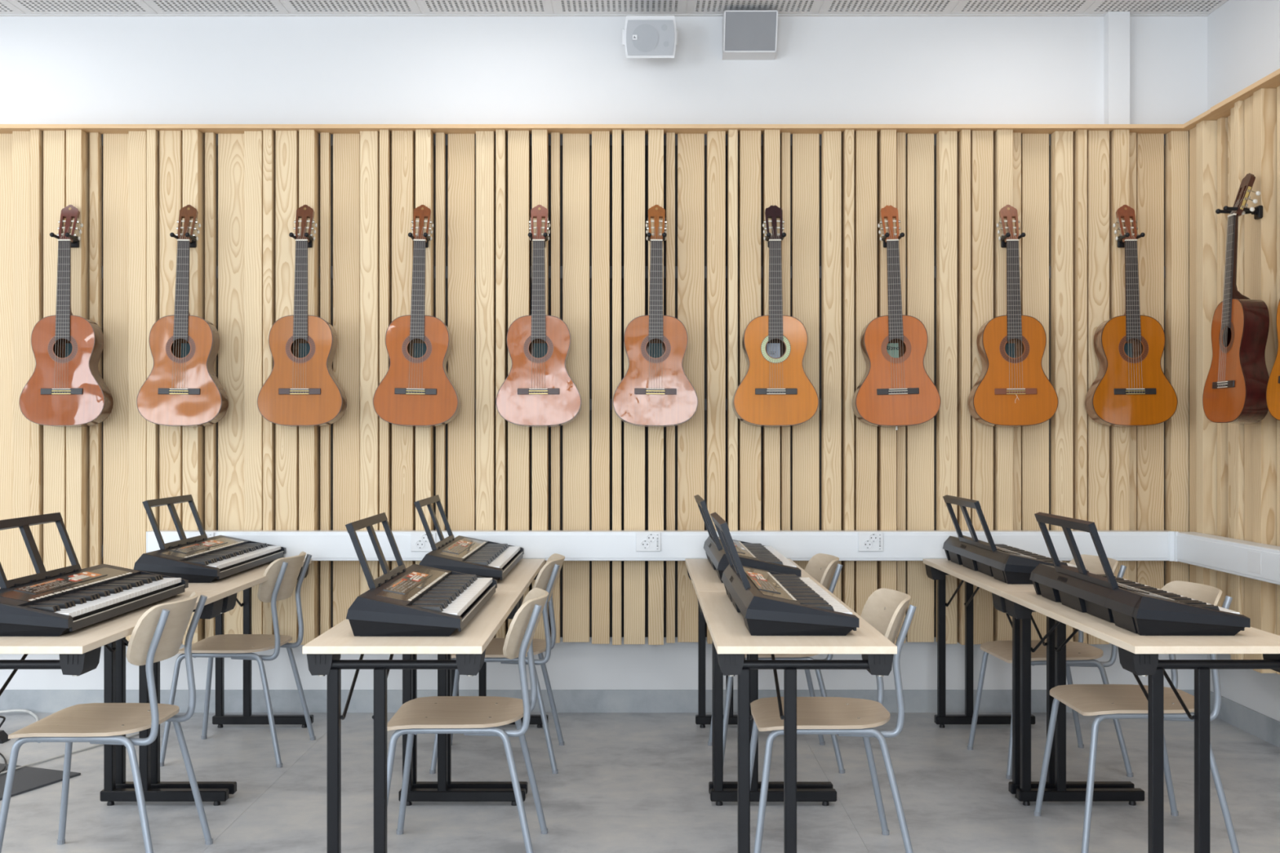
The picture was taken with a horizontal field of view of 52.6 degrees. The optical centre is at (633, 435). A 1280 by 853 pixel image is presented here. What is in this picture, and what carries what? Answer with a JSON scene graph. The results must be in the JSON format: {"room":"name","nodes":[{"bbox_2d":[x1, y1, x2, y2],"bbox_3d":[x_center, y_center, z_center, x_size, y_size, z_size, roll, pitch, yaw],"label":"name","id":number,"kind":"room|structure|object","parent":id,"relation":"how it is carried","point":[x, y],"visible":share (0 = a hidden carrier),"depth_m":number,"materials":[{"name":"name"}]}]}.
{"room":"music room","nodes":[
{"label":"music room","id":0,"kind":"room"},
{"bbox_2d":[0,8,1207,689],"bbox_3d":[-1.893,-0.382,6.000,9.415,3.335,0.320,0,0,0],"label":"wall","id":1,"kind":"structure","parent":0,"point":[620,624],"depth_m":5.89,"materials":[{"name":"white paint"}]},
{"bbox_2d":[49,232,79,247],"bbox_3d":[-2.522,-0.872,5.758,0.088,0.050,0.164,0,0,0],"label":"hanger","id":2,"kind":"object","parent":1,"relation":"attached to","point":[75,243],"visible":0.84,"depth_m":5.75,"materials":[{"name":"black plastic"}]},
{"bbox_2d":[19,204,113,426],"bbox_3d":[-2.519,-0.536,5.758,0.375,0.996,0.136,0,0,0],"label":"guitar","id":3,"kind":"object","parent":2,"relation":"hanging from","point":[66,387],"visible":1,"depth_m":5.71,"materials":[{"name":"brown wood"}]},
{"bbox_2d":[169,232,196,247],"bbox_3d":[-1.994,-0.872,5.758,0.088,0.050,0.164,0,0,0],"label":"hanger","id":4,"kind":"object","parent":1,"relation":"attached to","point":[193,244],"visible":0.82,"depth_m":5.74,"materials":[{"name":"black plastic"}]},
{"bbox_2d":[136,204,228,426],"bbox_3d":[-2.002,-0.536,5.758,0.375,0.996,0.136,0,0,0],"label":"guitar","id":5,"kind":"object","parent":4,"relation":"hanging from","point":[183,388],"visible":0.98,"depth_m":5.71,"materials":[{"name":"brown wood"}]},
{"bbox_2d":[288,232,313,247],"bbox_3d":[-1.471,-0.872,5.758,0.088,0.050,0.164,0,0,0],"label":"hanger","id":6,"kind":"object","parent":1,"relation":"attached to","point":[291,234],"visible":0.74,"depth_m":5.73,"materials":[{"name":"black plastic"}]},
{"bbox_2d":[257,204,346,426],"bbox_3d":[-1.471,-0.536,5.758,0.375,0.996,0.136,0,0,0],"label":"guitar","id":7,"kind":"object","parent":6,"relation":"hanging from","point":[302,388],"visible":0.99,"depth_m":5.71,"materials":[{"name":"brown wood"}]},
{"bbox_2d":[408,232,430,247],"bbox_3d":[-0.948,-0.872,5.758,0.088,0.050,0.164,0,0,0],"label":"hanger","id":8,"kind":"object","parent":1,"relation":"attached to","point":[410,234],"visible":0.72,"depth_m":5.72,"materials":[{"name":"black plastic"}]},
{"bbox_2d":[373,204,461,426],"bbox_3d":[-0.961,-0.536,5.758,0.375,0.997,0.136,0,0,0],"label":"guitar","id":9,"kind":"object","parent":8,"relation":"hanging from","point":[417,389],"visible":0.98,"depth_m":5.71,"materials":[{"name":"brown wood"}]},
{"bbox_2d":[528,232,548,247],"bbox_3d":[-0.421,-0.872,5.758,0.088,0.050,0.164,0,0,0],"label":"hanger","id":10,"kind":"object","parent":1,"relation":"attached to","point":[530,234],"visible":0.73,"depth_m":5.68,"materials":[{"name":"black plastic"}]},
{"bbox_2d":[495,204,582,426],"bbox_3d":[-0.419,-0.536,5.758,0.375,0.996,0.136,0,0,0],"label":"guitar","id":11,"kind":"object","parent":10,"relation":"hanging from","point":[538,390],"visible":0.98,"depth_m":5.71,"materials":[{"name":"brown wood"}]},
{"bbox_2d":[0,124,1189,134],"bbox_3d":[-1.153,-1.390,5.912,7.635,0.018,0.195,0,0,0],"label":"trim","id":12,"kind":"structure","parent":1,"relation":"attached to","point":[102,129],"depth_m":5.82,"materials":[{"name":"brown wood"}]},
{"bbox_2d":[0,689,1194,712],"bbox_3d":[-1.972,1.233,6.006,9.257,0.105,0.008,0,0,0],"label":"baseboard","id":13,"kind":"structure","parent":1,"relation":"attached to","point":[33,700],"depth_m":6.00,"materials":[{"name":"grey plastic"}]},
{"bbox_2d":[622,15,678,57],"bbox_3d":[0.074,-1.787,5.873,0.250,0.193,0.253,0,0,0],"label":"wall speaker","id":14,"kind":"object","parent":1,"relation":"attached to","point":[642,36],"visible":1,"depth_m":5.76},
{"bbox_2d":[646,232,666,241],"bbox_3d":[0.101,-0.872,5.758,0.088,0.050,0.164,0,0,0],"label":"hanger","id":15,"kind":"object","parent":1,"relation":"attached to","point":[649,234],"visible":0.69,"depth_m":5.68,"materials":[{"name":"black plastic"}]},
{"bbox_2d":[613,204,697,426],"bbox_3d":[0.096,-0.536,5.758,0.375,0.996,0.136,0,0,0],"label":"guitar","id":16,"kind":"object","parent":15,"relation":"hanging from","point":[655,390],"visible":0.96,"depth_m":5.71,"materials":[{"name":"brown wood"}]},
{"bbox_2d":[146,530,1279,585],"bbox_3d":[0.164,0.492,3.519,4.659,0.132,4.638,0,0,0],"label":"cable trunking","id":17,"kind":"object","parent":1,"relation":"attached to","point":[1220,553],"visible":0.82,"depth_m":5.75,"materials":[{"name":"white plastic"}]},
{"bbox_2d":[189,532,213,537],"bbox_3d":[-1.917,0.472,5.740,0.110,0.084,0.008,0,0,0],"label":"power outlet","id":18,"kind":"object","parent":17,"relation":"attached to","point":[209,535],"visible":0.11,"depth_m":5.74,"materials":[{"name":"white plastic"}]},
{"bbox_2d":[410,532,435,551],"bbox_3d":[-0.933,0.472,5.740,0.110,0.084,0.008,0,0,0],"label":"power outlet","id":19,"kind":"object","parent":17,"relation":"attached to","point":[420,541],"visible":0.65,"depth_m":5.74,"materials":[{"name":"white plastic"}]},
{"bbox_2d":[415,540,424,548],"bbox_3d":[-0.947,0.483,5.737,0.039,0.039,0.002,0,0,0],"label":"socket","id":20,"kind":"object","parent":19,"relation":"attached to","point":[419,544],"depth_m":5.74,"materials":[{"name":"white plastic"}]},
{"bbox_2d":[421,533,428,542],"bbox_3d":[-0.921,0.454,5.737,0.039,0.039,0.002,0,0,0],"label":"socket","id":21,"kind":"object","parent":19,"relation":"attached to","point":[424,536],"depth_m":5.74,"materials":[{"name":"white plastic"}]},
{"bbox_2d":[635,532,660,551],"bbox_3d":[0.065,0.472,5.740,0.110,0.084,0.008,0,0,0],"label":"power outlet","id":22,"kind":"object","parent":17,"relation":"attached to","point":[645,541],"visible":1,"depth_m":5.74,"materials":[{"name":"white plastic"}]},
{"bbox_2d":[640,540,649,548],"bbox_3d":[0.051,0.483,5.737,0.039,0.039,0.002,0,0,0],"label":"socket","id":23,"kind":"object","parent":22,"relation":"attached to","point":[644,544],"depth_m":5.74,"materials":[{"name":"white plastic"}]},
{"bbox_2d":[646,533,655,542],"bbox_3d":[0.077,0.454,5.737,0.039,0.039,0.002,0,0,0],"label":"socket","id":24,"kind":"object","parent":22,"relation":"attached to","point":[650,537],"depth_m":5.74,"materials":[{"name":"white plastic"}]},
{"bbox_2d":[857,532,883,551],"bbox_3d":[1.052,0.472,5.740,0.110,0.084,0.008,0,0,0],"label":"power outlet","id":25,"kind":"object","parent":17,"relation":"attached to","point":[867,541],"visible":1,"depth_m":5.74,"materials":[{"name":"white plastic"}]},
{"bbox_2d":[863,540,871,548],"bbox_3d":[1.038,0.483,5.737,0.039,0.039,0.002,0,0,0],"label":"socket","id":26,"kind":"object","parent":25,"relation":"attached to","point":[867,544],"depth_m":5.74,"materials":[{"name":"white plastic"}]},
{"bbox_2d":[869,533,878,542],"bbox_3d":[1.064,0.454,5.737,0.039,0.039,0.002,0,0,0],"label":"socket","id":27,"kind":"object","parent":25,"relation":"attached to","point":[873,537],"depth_m":5.74,"materials":[{"name":"white plastic"}]},
{"bbox_2d":[722,10,777,59],"bbox_3d":[0.532,-1.836,5.933,0.243,0.183,0.154,0,0,0],"label":"wall speaker","id":28,"kind":"object","parent":1,"relation":"attached to","point":[746,34],"visible":1,"depth_m":5.90},
{"bbox_2d":[764,232,786,247],"bbox_3d":[0.627,-0.872,5.758,0.088,0.050,0.164,0,0,0],"label":"hanger","id":29,"kind":"object","parent":1,"relation":"attached to","point":[768,234],"visible":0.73,"depth_m":5.69,"materials":[{"name":"black plastic"}]},
{"bbox_2d":[732,204,818,426],"bbox_3d":[0.628,-0.535,5.758,0.375,0.994,0.136,0,0,0],"label":"guitar","id":30,"kind":"object","parent":29,"relation":"hanging from","point":[775,390],"visible":0.98,"depth_m":5.71,"materials":[{"name":"orange wood"}]},
{"bbox_2d":[881,232,904,247],"bbox_3d":[1.147,-0.872,5.758,0.088,0.050,0.164,0,0,0],"label":"hanger","id":31,"kind":"object","parent":1,"relation":"attached to","point":[886,234],"visible":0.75,"depth_m":5.72,"materials":[{"name":"black plastic"}]},
{"bbox_2d":[852,204,940,430],"bbox_3d":[1.164,-0.527,5.759,0.378,1.010,0.138,0,0,-2],"label":"guitar","id":32,"kind":"object","parent":31,"relation":"hanging from","point":[895,389],"visible":0.99,"depth_m":5.71,"materials":[{"name":"orange wood"}]},
{"bbox_2d":[1000,232,1026,247],"bbox_3d":[1.679,-0.872,5.758,0.088,0.050,0.164,0,0,0],"label":"hanger","id":33,"kind":"object","parent":1,"relation":"attached to","point":[1003,244],"visible":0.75,"depth_m":5.73,"materials":[{"name":"black plastic"}]},
{"bbox_2d":[967,204,1058,426],"bbox_3d":[1.683,-0.536,5.758,0.375,0.996,0.136,0,0,0],"label":"guitar","id":34,"kind":"object","parent":33,"relation":"hanging from","point":[1012,388],"visible":1,"depth_m":5.71,"materials":[{"name":"orange wood"}]},
{"bbox_2d":[1103,11,1129,124],"bbox_3d":[2.233,-1.674,5.981,0.098,0.550,0.059,0,0,0],"label":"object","id":35,"kind":"structure","parent":1,"relation":"attached to","point":[1116,24],"depth_m":5.95,"materials":[{"name":"white paint"}]},
{"bbox_2d":[1117,232,1145,247],"bbox_3d":[2.203,-0.872,5.758,0.088,0.050,0.164,0,0,0],"label":"hanger","id":36,"kind":"object","parent":1,"relation":"attached to","point":[1120,243],"visible":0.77,"depth_m":5.74,"materials":[{"name":"black plastic"}]},
{"bbox_2d":[1084,204,1177,426],"bbox_3d":[2.208,-0.536,5.758,0.375,0.996,0.136,0,0,0],"label":"guitar","id":37,"kind":"object","parent":36,"relation":"hanging from","point":[1131,388],"visible":0.98,"depth_m":5.71,"materials":[{"name":"orange wood"}]},
{"bbox_2d":[0,0,1227,16],"bbox_3d":[-1.893,-2.048,1.380,9.415,0.203,9.560,0,0,0],"label":"ceiling","id":38,"kind":"structure","parent":0,"point":[20,7],"depth_m":5.93,"materials":[{"name":"white paint"}]},
{"bbox_2d":[0,712,1279,852],"bbox_3d":[-1.893,1.346,1.480,9.415,0.120,9.360,0,0,0],"label":"floor","id":39,"kind":"structure","parent":0,"point":[624,782],"depth_m":4.65,"materials":[{"name":"grey concrete"}]},
{"bbox_2d":[0,752,6,773],"bbox_3d":[-2.477,1.275,5.046,0.060,0.022,0.499,0,0,-26],"label":"cable","id":40,"kind":"object","parent":39,"relation":"on","point":[1,754],"visible":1,"depth_m":5.08,"materials":[{"name":"black plastic"}]},
{"bbox_2d":[0,715,10,743],"bbox_3d":[-2.733,1.231,5.434,0.200,0.108,0.070,0,0,0],"label":"sustain pedal","id":41,"kind":"object","parent":39,"relation":"on","point":[3,735],"visible":0.99,"depth_m":5.43,"materials":[{"name":"black plastic"}]},
{"bbox_2d":[0,709,39,721],"bbox_3d":[-2.780,1.272,5.837,0.502,0.028,0.194,0,0,41],"label":"power cable","id":42,"kind":"object","parent":39,"relation":"on","point":[32,713],"visible":0.76,"depth_m":5.94,"materials":[{"name":"white plastic"}]},
{"bbox_2d":[0,763,80,800],"bbox_3d":[-2.653,1.282,4.677,0.886,0.008,0.816,0,0,21],"label":"mat","id":43,"kind":"object","parent":39,"relation":"on","point":[26,779],"visible":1,"depth_m":4.82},
{"bbox_2d":[0,733,138,774],"bbox_3d":[-2.278,1.276,5.161,0.047,0.017,0.904,0,0,24],"label":"power cable","id":44,"kind":"object","parent":39,"relation":"on","point":[137,734],"visible":0.74,"depth_m":5.14,"materials":[{"name":"grey plastic"}]},
{"bbox_2d":[0,591,213,852],"bbox_3d":[-1.563,0.884,3.850,0.503,0.803,0.474,0,0,0],"label":"chair","id":45,"kind":"object","parent":39,"relation":"on","point":[157,635],"visible":1,"depth_m":3.75,"materials":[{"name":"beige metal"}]},
{"bbox_2d":[0,591,229,805],"bbox_3d":[-1.654,0.916,3.951,0.482,0.739,1.192,0,0,0],"label":"folding table","id":46,"kind":"object","parent":39,"relation":"on","point":[79,651],"visible":0.67,"depth_m":4.11,"materials":[{"name":"brown wood"}]},
{"bbox_2d":[0,512,188,636],"bbox_3d":[-1.710,0.399,3.973,0.362,0.296,0.945,0,0,0],"label":"electronic keyboard","id":47,"kind":"object","parent":46,"relation":"on","point":[57,602],"visible":1,"depth_m":3.87,"materials":[{"name":"plastic"}]},
{"bbox_2d":[31,571,100,586],"bbox_3d":[-1.750,0.447,3.995,0.050,0.010,0.410,0,0,0],"label":"print","id":48,"kind":"object","parent":47,"relation":"on","point":[81,577],"depth_m":4.01},
{"bbox_2d":[56,573,82,582],"bbox_3d":[-1.750,0.447,4.051,0.050,0.010,0.162,0,0,0],"label":"print","id":49,"kind":"object","parent":47,"relation":"on","point":[71,577],"depth_m":4.03},
{"bbox_2d":[29,572,131,600],"bbox_3d":[-1.689,0.461,3.984,0.009,0.002,0.728,0,0,0],"label":"print","id":50,"kind":"object","parent":47,"relation":"on","point":[99,582],"depth_m":3.95},
{"bbox_2d":[115,558,313,794],"bbox_3d":[-1.654,0.916,5.146,0.482,0.739,1.192,0,0,0],"label":"folding table","id":51,"kind":"object","parent":39,"relation":"on","point":[244,580],"visible":0.41,"depth_m":4.87,"materials":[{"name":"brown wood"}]},
{"bbox_2d":[133,494,285,582],"bbox_3d":[-1.718,0.399,5.250,0.362,0.296,0.945,0,0,0],"label":"electronic keyboard","id":52,"kind":"object","parent":51,"relation":"on","point":[201,558],"visible":0.99,"depth_m":5.07,"materials":[{"name":"plastic"}]},
{"bbox_2d":[182,540,223,548],"bbox_3d":[-1.758,0.447,5.273,0.050,0.010,0.410,0,0,0],"label":"print","id":53,"kind":"object","parent":52,"relation":"on","point":[204,544],"depth_m":5.30},
{"bbox_2d":[184,541,244,557],"bbox_3d":[-1.697,0.461,5.262,0.009,0.002,0.728,0,0,0],"label":"print","id":54,"kind":"object","parent":52,"relation":"on","point":[219,548],"depth_m":5.25},
{"bbox_2d":[160,551,315,768],"bbox_3d":[-1.590,0.884,5.250,0.503,0.803,0.474,0,0,2],"label":"chair","id":55,"kind":"object","parent":39,"relation":"on","point":[282,574],"visible":0.99,"depth_m":5.13,"materials":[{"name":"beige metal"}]},
{"bbox_2d":[302,591,525,852],"bbox_3d":[-0.618,0.916,3.951,0.482,0.739,1.192,0,0,0],"label":"folding table","id":56,"kind":"object","parent":39,"relation":"on","point":[469,645],"visible":0.74,"depth_m":3.39,"materials":[{"name":"brown wood"}]},
{"bbox_2d":[345,512,497,636],"bbox_3d":[-0.649,0.399,3.973,0.362,0.296,0.945,0,0,0],"label":"electronic keyboard","id":57,"kind":"object","parent":56,"relation":"on","point":[415,600],"visible":1,"depth_m":3.72,"materials":[{"name":"plastic"}]},
{"bbox_2d":[392,571,428,586],"bbox_3d":[-0.690,0.447,3.995,0.050,0.010,0.410,0,0,0],"label":"print","id":58,"kind":"object","parent":57,"relation":"on","point":[409,579],"depth_m":4.01},
{"bbox_2d":[401,573,421,582],"bbox_3d":[-0.690,0.447,4.051,0.050,0.010,0.162,0,0,0],"label":"print","id":59,"kind":"object","parent":57,"relation":"on","point":[405,577],"depth_m":4.05},
{"bbox_2d":[408,572,447,600],"bbox_3d":[-0.628,0.461,3.984,0.009,0.002,0.728,0,0,0],"label":"print","id":60,"kind":"object","parent":57,"relation":"on","point":[427,588],"depth_m":3.96},
{"bbox_2d":[386,587,548,852],"bbox_3d":[-0.512,0.884,3.955,0.503,0.803,0.474,0,0,-1],"label":"chair","id":61,"kind":"object","parent":39,"relation":"on","point":[479,716],"visible":1,"depth_m":3.83,"materials":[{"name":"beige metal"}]},
{"bbox_2d":[412,558,548,794],"bbox_3d":[-0.618,0.916,5.146,0.482,0.739,1.192,0,0,0],"label":"folding table","id":62,"kind":"object","parent":39,"relation":"on","point":[522,575],"visible":0.15,"depth_m":4.63,"materials":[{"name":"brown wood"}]},
{"bbox_2d":[413,494,524,580],"bbox_3d":[-0.664,0.399,5.228,0.362,0.296,0.945,0,0,0],"label":"electronic keyboard","id":63,"kind":"object","parent":62,"relation":"on","point":[461,554],"visible":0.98,"depth_m":5.03,"materials":[{"name":"plastic"}]},
{"bbox_2d":[462,542,485,558],"bbox_3d":[-0.643,0.461,5.239,0.009,0.002,0.728,0,0,0],"label":"print","id":64,"kind":"object","parent":63,"relation":"on","point":[477,548],"depth_m":5.22},
{"bbox_2d":[429,553,564,773],"bbox_3d":[-0.525,0.884,5.150,0.503,0.803,0.474,0,0,0],"label":"chair","id":65,"kind":"object","parent":39,"relation":"on","point":[547,577],"visible":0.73,"depth_m":4.99,"materials":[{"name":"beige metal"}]},
{"bbox_2d":[684,558,832,794],"bbox_3d":[0.467,0.916,5.145,0.482,0.739,1.192,0,0,0],"label":"folding table","id":66,"kind":"object","parent":39,"relation":"on","point":[702,575],"visible":0.27,"depth_m":5.32,"materials":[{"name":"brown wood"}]},
{"bbox_2d":[693,494,800,582],"bbox_3d":[0.437,0.399,5.247,0.362,0.296,0.945,0,0,0],"label":"electronic keyboard","id":67,"kind":"object","parent":66,"relation":"on","point":[757,556],"visible":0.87,"depth_m":5.00,"materials":[{"name":"plastic"}]},
{"bbox_2d":[737,541,755,557],"bbox_3d":[0.459,0.461,5.259,0.009,0.002,0.728,0,0,0],"label":"print","id":68,"kind":"object","parent":67,"relation":"on","point":[748,552],"depth_m":5.24},
{"bbox_2d":[707,553,844,773],"bbox_3d":[0.563,0.884,5.150,0.503,0.803,0.474,0,0,-1],"label":"chair","id":69,"kind":"object","parent":39,"relation":"on","point":[824,568],"visible":0.3,"depth_m":4.98,"materials":[{"name":"silver metal"}]},
{"bbox_2d":[697,591,897,852],"bbox_3d":[0.461,0.916,3.950,0.482,0.739,1.192,0,0,0],"label":"folding table","id":70,"kind":"object","parent":39,"relation":"on","point":[731,639],"visible":0.88,"depth_m":3.39,"materials":[{"name":"brown wood"}]},
{"bbox_2d":[710,511,858,635],"bbox_3d":[0.431,0.399,3.985,0.362,0.296,0.945,0,0,0],"label":"electronic keyboard","id":71,"kind":"object","parent":70,"relation":"on","point":[770,603],"visible":1,"depth_m":3.61,"materials":[{"name":"plastic"}]},
{"bbox_2d":[746,571,763,586],"bbox_3d":[0.391,0.447,4.007,0.050,0.010,0.410,0,0,0],"label":"print","id":72,"kind":"object","parent":71,"relation":"on","point":[755,580],"depth_m":4.01},
{"bbox_2d":[748,573,767,581],"bbox_3d":[0.391,0.447,4.063,0.050,0.010,0.162,0,0,0],"label":"print","id":73,"kind":"object","parent":71,"relation":"on","point":[751,576],"depth_m":4.05},
{"bbox_2d":[767,572,795,599],"bbox_3d":[0.453,0.461,3.996,0.009,0.002,0.728,0,0,0],"label":"print","id":74,"kind":"object","parent":71,"relation":"on","point":[781,587],"depth_m":3.96},
{"bbox_2d":[750,588,916,852],"bbox_3d":[0.586,0.884,3.945,0.503,0.803,0.474,0,0,0],"label":"chair","id":75,"kind":"object","parent":39,"relation":"on","point":[885,609],"visible":0.87,"depth_m":3.83,"materials":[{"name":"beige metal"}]},
{"bbox_2d":[923,558,1134,798],"bbox_3d":[1.528,0.916,5.148,0.482,0.739,1.192,0,0,0],"label":"folding table","id":76,"kind":"object","parent":39,"relation":"on","point":[937,569],"visible":0.48,"depth_m":5.19,"materials":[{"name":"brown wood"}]},
{"bbox_2d":[942,494,1088,584],"bbox_3d":[1.485,0.399,5.207,0.362,0.296,0.945,0,0,0],"label":"electronic keyboard","id":77,"kind":"object","parent":76,"relation":"on","point":[1006,564],"visible":0.93,"depth_m":5.04,"materials":[{"name":"plastic"}]},
{"bbox_2d":[967,554,1133,779],"bbox_3d":[1.632,0.884,5.090,0.503,0.803,0.474,0,0,-4],"label":"chair","id":78,"kind":"object","parent":39,"relation":"on","point":[1079,654],"visible":0.62,"depth_m":5.05,"materials":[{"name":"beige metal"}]},
{"bbox_2d":[1033,580,1239,852],"bbox_3d":[1.607,0.884,4.155,0.503,0.803,0.474,0,0,0],"label":"chair","id":79,"kind":"object","parent":39,"relation":"on","point":[1106,701],"visible":0.63,"depth_m":4.09,"materials":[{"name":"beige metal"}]},
{"bbox_2d":[1001,591,1279,852],"bbox_3d":[1.537,0.916,3.953,0.482,0.739,1.192,0,0,0],"label":"folding table","id":80,"kind":"object","parent":39,"relation":"on","point":[1138,654],"visible":0.9,"depth_m":3.41,"materials":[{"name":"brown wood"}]},
{"bbox_2d":[1029,511,1250,635],"bbox_3d":[1.493,0.399,3.986,0.362,0.296,0.945,0,0,0],"label":"electronic keyboard","id":81,"kind":"object","parent":80,"relation":"on","point":[1140,609],"visible":1,"depth_m":3.73,"materials":[{"name":"plastic"}]},
{"bbox_2d":[1118,582,1173,599],"bbox_3d":[1.515,0.461,3.997,0.009,0.002,0.728,0,0,0],"label":"print","id":82,"kind":"object","parent":81,"relation":"on","point":[1118,583],"depth_m":3.75},
{"bbox_2d":[1189,0,1279,721],"bbox_3d":[2.655,-0.382,1.405,0.320,3.335,9.210,0,0,0],"label":"wall","id":83,"kind":"structure","parent":0,"point":[1234,468],"depth_m":5.55,"materials":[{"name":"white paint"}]},
{"bbox_2d":[1183,108,1231,130],"bbox_3d":[2.567,-1.390,5.772,0.195,0.018,0.475,0,0,0],"label":"trim","id":84,"kind":"structure","parent":83,"relation":"attached to","point":[1207,115],"depth_m":5.63,"materials":[{"name":"brown wood"}]},
{"bbox_2d":[1215,205,1262,219],"bbox_3d":[2.413,-0.887,5.148,0.164,0.050,0.088,0,0,0],"label":"hanger","id":85,"kind":"object","parent":83,"relation":"attached to","point":[1258,212],"visible":0.89,"depth_m":5.13,"materials":[{"name":"black plastic"}]},
{"bbox_2d":[1202,173,1269,423],"bbox_3d":[2.397,-0.543,5.130,0.136,0.994,0.375,0,0,0],"label":"guitar","id":86,"kind":"object","parent":85,"relation":"hanging from","point":[1234,391],"visible":0.98,"depth_m":5.08,"materials":[{"name":"brown wood"}]},
{"bbox_2d":[1209,690,1279,747],"bbox_3d":[2.661,1.233,1.405,0.008,0.105,9.210,0,0,0],"label":"baseboard","id":87,"kind":"structure","parent":83,"relation":"attached to","point":[1266,728],"depth_m":5.58,"materials":[{"name":"grey plastic"}]},
{"bbox_2d":[1210,68,1279,112],"bbox_3d":[2.566,-1.391,3.317,0.199,0.020,4.434,0,0,0],"label":"trim","id":88,"kind":"structure","parent":83,"relation":"attached to","point":[1272,80],"depth_m":5.22,"materials":[{"name":"brown wood"}]},
{"bbox_3d":[2.413,-0.887,4.602,0.164,0.050,0.088,0,0,0],"label":"hanger","id":89,"kind":"object","parent":83,"relation":"attached to","visible":0},
{"bbox_2d":[1266,299,1279,420],"bbox_3d":[2.391,-0.544,4.584,0.136,0.996,0.375,0,0,0],"label":"guitar","id":90,"kind":"object","parent":89,"relation":"hanging from","point":[1273,391],"visible":1,"depth_m":4.71,"materials":[{"name":"orange wood"}]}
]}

